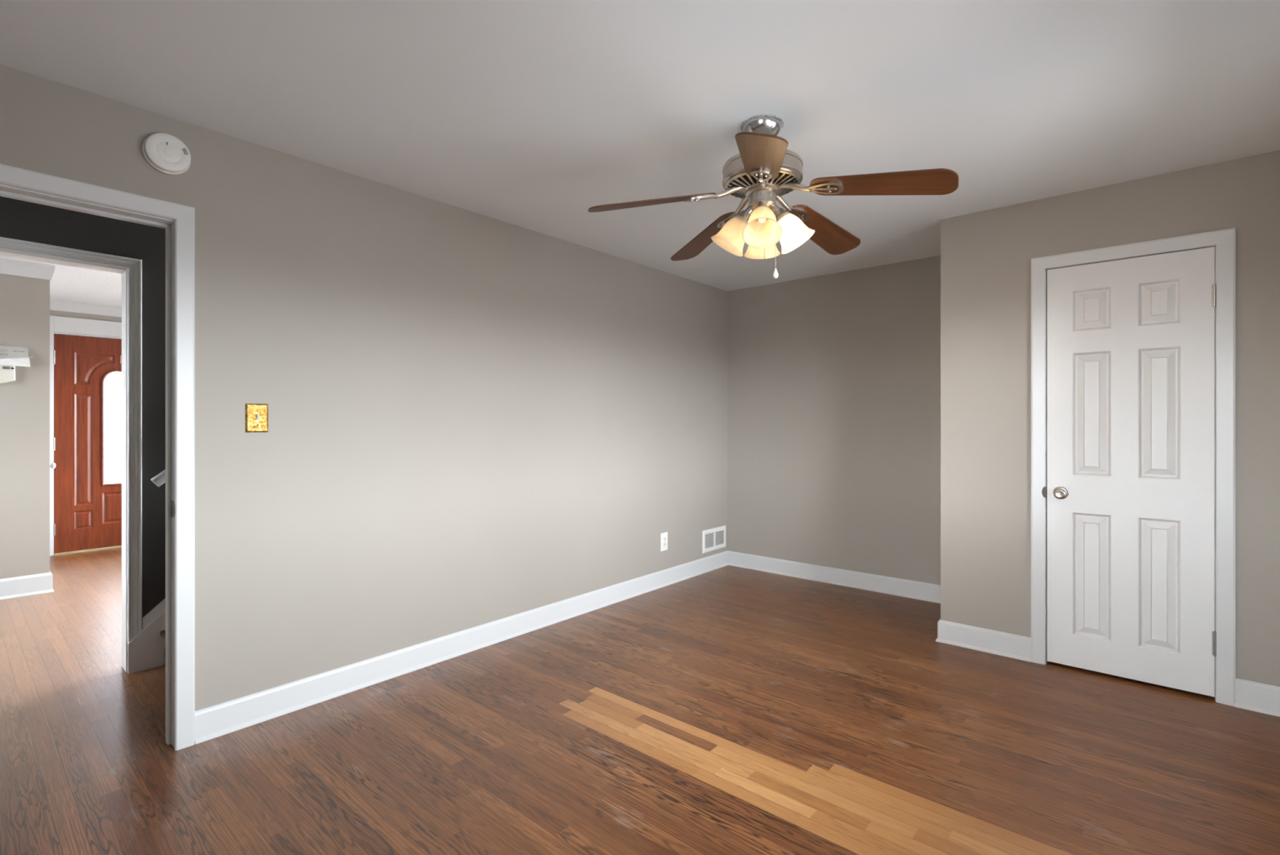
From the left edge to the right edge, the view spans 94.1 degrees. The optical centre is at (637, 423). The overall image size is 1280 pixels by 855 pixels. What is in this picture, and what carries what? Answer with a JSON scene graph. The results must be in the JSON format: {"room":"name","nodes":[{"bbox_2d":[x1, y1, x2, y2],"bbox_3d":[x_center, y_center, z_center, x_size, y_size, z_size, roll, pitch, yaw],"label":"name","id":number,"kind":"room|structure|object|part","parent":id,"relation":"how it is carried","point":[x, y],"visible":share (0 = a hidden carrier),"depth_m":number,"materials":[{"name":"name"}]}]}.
{"room":"empty bedroom","nodes":[
{"label":"empty bedroom","id":0,"kind":"room"},
{"bbox_2d":[0,273,49,578],"bbox_3d":[-5.863,0.040,4.123,1.780,2.440,2.416,0,0,41],"label":"wall","id":1,"kind":"structure","parent":0,"point":[24,301],"depth_m":4.36,"materials":[{"name":"beige paint"}]},
{"bbox_2d":[0,364,15,383],"bbox_3d":[-4.570,-0.356,4.238,0.032,0.148,0.196,0,0,41],"label":"thermostat","id":2,"kind":"object","parent":1,"relation":"attached to","point":[7,373],"visible":1,"depth_m":4.27,"materials":[{"name":"beige plastic"}]},
{"bbox_2d":[0,345,30,366],"bbox_3d":[-4.542,-0.483,4.247,0.027,0.143,0.325,0,0,41],"label":"paper notice","id":3,"kind":"object","parent":1,"relation":"attached to","point":[9,355],"visible":1,"depth_m":4.30,"materials":[{"name":"white paper"}]},
{"bbox_2d":[0,571,53,599],"bbox_3d":[-5.713,1.188,4.081,1.542,0.145,2.328,0,0,41],"label":"baseboard","id":4,"kind":"structure","parent":1,"relation":"attached to","point":[42,583],"depth_m":4.35,"materials":[{"name":"white paint"}]},
{"bbox_2d":[0,257,55,281],"bbox_3d":[-5.747,-1.126,4.114,1.647,0.108,2.333,0,0,41],"label":"crown molding","id":5,"kind":"structure","parent":1,"relation":"attached to","point":[7,266],"depth_m":4.35,"materials":[{"name":"white paint"}]},
{"bbox_2d":[49,462,55,468],"bbox_3d":[-4.565,0.330,4.637,0.046,0.046,0.054,0,0,41],"label":"handle","id":6,"kind":"object","parent":1,"relation":"attached to","point":[52,465],"visible":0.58,"depth_m":4.63,"materials":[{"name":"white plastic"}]},
{"bbox_2d":[0,256,121,306],"bbox_3d":[-4.210,-1.230,4.374,4.240,0.100,5.050,0,0,41],"label":"ceiling","id":7,"kind":"structure","parent":0,"point":[68,283],"depth_m":5.13,"materials":[{"name":"white paint"}]},
{"bbox_2d":[0,195,165,663],"bbox_3d":[-1.922,0.040,3.869,0.110,2.440,5.766,0,0,41],"label":"wall","id":8,"kind":"structure","parent":0,"point":[20,220],"depth_m":3.07,"materials":[{"name":"grey paint"}]},
{"bbox_2d":[0,236,142,671],"bbox_3d":[-2.907,0.212,2.711,0.145,2.096,0.995,0,0,41],"label":"door frame","id":9,"kind":"structure","parent":8,"relation":"attached to","point":[131,268],"depth_m":3.02,"materials":[{"name":"white paint"}]},
{"bbox_2d":[127,609,165,673],"bbox_3d":[-2.053,0.504,3.611,0.026,1.512,1.596,0,0,41],"label":"skirt board","id":10,"kind":"object","parent":8,"relation":"attached to","point":[145,651],"visible":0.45,"depth_m":3.06,"materials":[{"name":"white paint"}]},
{"bbox_2d":[142,597,165,628],"bbox_3d":[-2.040,0.366,3.640,0.009,1.387,1.536,0,0,41],"label":"trim","id":11,"kind":"structure","parent":8,"relation":"attached to","point":[160,607],"depth_m":3.09,"materials":[{"name":"white paint"}]},
{"bbox_2d":[150,469,165,486],"bbox_3d":[-1.998,-0.282,3.623,0.096,1.216,1.525,0,0,41],"label":"handrail","id":12,"kind":"object","parent":8,"relation":"attached to","point":[159,479],"visible":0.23,"depth_m":3.04,"materials":[{"name":"white paint"}]},
{"bbox_2d":[49,310,121,322],"bbox_3d":[-4.927,0.040,6.549,0.120,2.440,2.484,0,0,41],"label":"wall","id":13,"kind":"structure","parent":0,"point":[53,313],"depth_m":5.86,"materials":[{"name":"beige paint"}]},
{"bbox_2d":[49,315,121,555],"bbox_3d":[-5.311,0.118,6.074,0.135,2.285,1.095,0,0,41],"label":"door frame","id":14,"kind":"structure","parent":13,"relation":"attached to","point":[60,325],"depth_m":5.74,"materials":[{"name":"white paint"}]},
{"bbox_2d":[49,298,121,316],"bbox_3d":[-4.850,-1.130,6.525,0.027,0.100,2.400,0,0,41],"label":"crown molding","id":15,"kind":"structure","parent":13,"relation":"attached to","point":[55,304],"depth_m":5.85,"materials":[{"name":"white paint"}]},
{"bbox_2d":[53,333,121,553],"bbox_3d":[-5.289,0.195,6.046,0.059,2.095,0.926,0,0,41],"label":"door","id":16,"kind":"structure","parent":13,"relation":"in","point":[87,437],"depth_m":5.87,"materials":[{"name":"brown wood"}]},
{"bbox_3d":[-5.272,0.042,6.039,0.024,1.175,0.244,0,0,41],"label":"glass frame","id":17,"kind":"part","parent":16,"relation":"part of","materials":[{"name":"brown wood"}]},
{"bbox_3d":[-5.293,0.042,6.057,0.004,1.143,0.212,0,0,41],"label":"pane","id":18,"kind":"part","parent":16,"relation":"part of","materials":[{"name":"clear glass"}]},
{"bbox_2d":[0,63,727,710],"bbox_3d":[-0.848,0.040,3.501,0.120,2.440,4.926,0,0,41],"label":"wall","id":19,"kind":"structure","parent":0,"point":[475,419],"depth_m":2.97,"materials":[{"name":"beige paint"}]},
{"bbox_2d":[0,163,195,750],"bbox_3d":[-2.095,0.206,2.049,0.164,2.108,0.906,0,0,41],"label":"door frame","id":20,"kind":"structure","parent":19,"relation":"attached to","point":[178,220],"depth_m":2.31,"materials":[{"name":"white paint"}]},
{"bbox_3d":[-1.804,0.334,2.315,0.066,0.062,0.003,0,0,42],"label":"strike plate","id":21,"kind":"part","parent":20,"relation":"part of","materials":[{"name":"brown metal"}]},
{"bbox_2d":[142,133,191,175],"bbox_3d":[-1.794,-1.030,2.275,0.042,0.150,0.150,0,0,41],"label":"smoke detector","id":22,"kind":"object","parent":19,"relation":"attached to","point":[167,154],"visible":1,"depth_m":2.26,"materials":[{"name":"white plastic"}]},
{"bbox_2d":[245,403,268,432],"bbox_3d":[-1.604,-0.022,2.514,0.018,0.121,0.084,0,0,41],"label":"switch plate","id":23,"kind":"object","parent":19,"relation":"attached to","point":[256,414],"visible":1,"depth_m":2.51,"materials":[{"name":"gold metal"}]},
{"bbox_2d":[195,551,728,743],"bbox_3d":[-0.475,1.199,3.826,0.022,0.123,3.900,0,0,41],"label":"baseboard","id":24,"kind":"structure","parent":19,"relation":"attached to","point":[214,721],"depth_m":3.03,"materials":[{"name":"white paint"}]},
{"bbox_2d":[660,531,667,551],"bbox_3d":[0.208,0.919,4.631,0.009,0.138,0.082,0,0,41],"label":"wall outlet","id":25,"kind":"object","parent":19,"relation":"attached to","point":[664,536],"visible":1,"depth_m":4.62,"materials":[{"name":"white plastic"}]},
{"bbox_2d":[702,524,725,553],"bbox_3d":[0.667,1.003,5.166,0.009,0.190,0.364,0,0,41],"label":"air vent","id":26,"kind":"object","parent":19,"relation":"in","point":[713,539],"visible":1,"depth_m":5.15,"materials":[{"name":"white plastic"}]},
{"bbox_2d":[0,546,1279,854],"bbox_3d":[-1.990,1.260,3.506,8.740,0.001,6.471,0,0,41],"label":"floor","id":27,"kind":"structure","parent":0,"point":[728,709],"depth_m":2.27,"materials":[{"name":"brown wood"}]},
{"bbox_2d":[160,629,165,639],"bbox_3d":[-1.742,0.798,3.252,0.913,0.925,1.205,0,0,41],"label":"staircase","id":28,"kind":"structure","parent":27,"relation":"on","point":[162,633],"depth_m":3.06,"materials":[{"name":"brown wood"}]},
{"bbox_2d":[0,0,1279,291],"bbox_3d":[0.540,-1.230,2.308,3.540,0.100,5.166,0,0,41],"label":"ceiling","id":29,"kind":"structure","parent":0,"point":[535,115],"depth_m":2.11,"materials":[{"name":"paint"}]},
{"bbox_2d":[587,114,959,278],"bbox_3d":[0.530,-0.874,2.369,1.313,0.617,1.302,0,0,41],"label":"ceiling fan","id":30,"kind":"object","parent":29,"relation":"hanging from","point":[764,171],"visible":1,"depth_m":2.29,"materials":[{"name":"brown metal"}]},
{"bbox_3d":[0.057,-0.858,2.314,0.502,0.006,0.156,-9,13,-6],"label":"blade","id":31,"kind":"part","parent":30,"relation":"part of","materials":[{"name":"brown wood"}]},
{"bbox_3d":[0.314,-0.858,2.760,0.156,0.006,0.502,-14,-3,-25],"label":"blade","id":32,"kind":"part","parent":30,"relation":"part of","materials":[{"name":"brown wood"}]},
{"bbox_3d":[0.363,-0.749,2.383,0.148,0.158,0.143,0,0,41],"label":"lamp shade","id":33,"kind":"part","parent":30,"relation":"part of","materials":[{"name":"white glass"}]},
{"bbox_3d":[0.421,-0.826,2.370,0.087,0.094,0.072,0,0,41],"label":"lamp arm","id":34,"kind":"part","parent":30,"relation":"part of","materials":[{"name":"silver metal"}]},
{"bbox_3d":[0.402,-0.858,1.931,0.156,0.006,0.502,12,11,10],"label":"blade","id":35,"kind":"part","parent":30,"relation":"part of","materials":[{"name":"brown wood"}]},
{"bbox_3d":[0.482,-0.826,2.288,0.072,0.093,0.087,0,0,41],"label":"lamp arm","id":36,"kind":"part","parent":30,"relation":"part of","materials":[{"name":"silver metal"}]},
{"bbox_3d":[0.515,-0.749,2.489,0.143,0.158,0.148,0,0,41],"label":"lamp shade","id":37,"kind":"part","parent":30,"relation":"part of","materials":[{"name":"white glass"}]},
{"bbox_3d":[0.473,-0.784,2.270,0.030,0.048,0.041,0,0,3],"label":"bulb","id":38,"kind":"part","parent":30,"relation":"part of","materials":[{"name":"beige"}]},
{"bbox_3d":[0.469,-0.749,2.231,0.143,0.158,0.148,0,0,41],"label":"lamp shade","id":39,"kind":"part","parent":30,"relation":"part of","materials":[{"name":"white glass"}]},
{"bbox_3d":[0.564,-0.826,2.349,0.087,0.093,0.072,0,0,41],"label":"lamp arm","id":40,"kind":"part","parent":30,"relation":"part of","materials":[{"name":"silver metal"}]},
{"bbox_3d":[0.622,-0.749,2.337,0.148,0.158,0.143,0,0,41],"label":"lamp shade","id":41,"kind":"part","parent":30,"relation":"part of","materials":[{"name":"white glass"}]},
{"bbox_3d":[0.818,-0.858,2.653,0.502,0.006,0.156,12,-20,-41],"label":"blade","id":42,"kind":"part","parent":30,"relation":"part of","materials":[{"name":"brown wood"}]},
{"bbox_3d":[0.872,-0.858,2.141,0.502,0.006,0.156,10,-7,30],"label":"blade","id":43,"kind":"part","parent":30,"relation":"part of","materials":[{"name":"brown wood"}]},
{"bbox_2d":[727,255,940,584],"bbox_3d":[2.139,0.040,4.261,3.660,2.440,0.120,0,0,41],"label":"wall","id":44,"kind":"structure","parent":0,"point":[833,380],"depth_m":4.65,"materials":[{"name":"beige paint"}]},
{"bbox_2d":[726,550,940,603],"bbox_3d":[1.533,1.199,4.688,1.946,0.123,0.022,0,0,41],"label":"baseboard","id":45,"kind":"structure","parent":44,"relation":"attached to","point":[920,590],"depth_m":4.64,"materials":[{"name":"white paint"}]},
{"bbox_2d":[940,150,1279,686],"bbox_3d":[2.576,0.040,3.277,1.474,2.440,0.804,0,0,41],"label":"wall","id":46,"kind":"structure","parent":0,"point":[986,255],"depth_m":3.17,"materials":[{"name":"beige paint"}]},
{"bbox_2d":[935,619,1031,662],"bbox_3d":[2.162,1.199,3.603,0.464,0.123,0.804,0,0,41],"label":"baseboard","id":47,"kind":"structure","parent":46,"relation":"attached to","point":[991,641],"depth_m":3.29,"materials":[{"name":"white paint"}]},
{"bbox_2d":[1047,246,1216,696],"bbox_3d":[2.375,0.220,2.900,0.638,2.044,0.096,0,0,41],"label":"door","id":48,"kind":"structure","parent":46,"relation":"in","point":[1131,342],"depth_m":2.88,"materials":[{"name":"white paint"}]},
{"bbox_3d":[2.166,0.359,3.056,0.064,0.064,0.060,0,0,41],"label":"knob","id":49,"kind":"part","parent":48,"relation":"part of","materials":[{"name":"silver metal"}]},
{"bbox_2d":[1031,227,1235,706],"bbox_3d":[2.407,0.195,2.945,0.766,2.130,0.119,0,0,41],"label":"door frame","id":50,"kind":"structure","parent":46,"relation":"attached to","point":[1224,241],"depth_m":2.73,"materials":[{"name":"white paint"}]},
{"bbox_3d":[2.123,0.359,3.116,0.016,0.060,0.003,0,0,41],"label":"strike plate","id":51,"kind":"part","parent":50,"relation":"part of","materials":[{"name":"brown metal"}]},
{"bbox_3d":[1.837,0.040,1.194,0.120,2.440,4.926,0,0,41],"label":"wall","id":52,"kind":"structure","parent":0,"visible":0},
{"bbox_2d":[1234,677,1279,716],"bbox_3d":[1.428,1.199,1.016,0.270,0.123,4.122,0,0,41],"label":"baseboard","id":53,"kind":"structure","parent":52,"relation":"attached to","point":[1261,697],"depth_m":2.61,"materials":[{"name":"white paint"}]}
]}

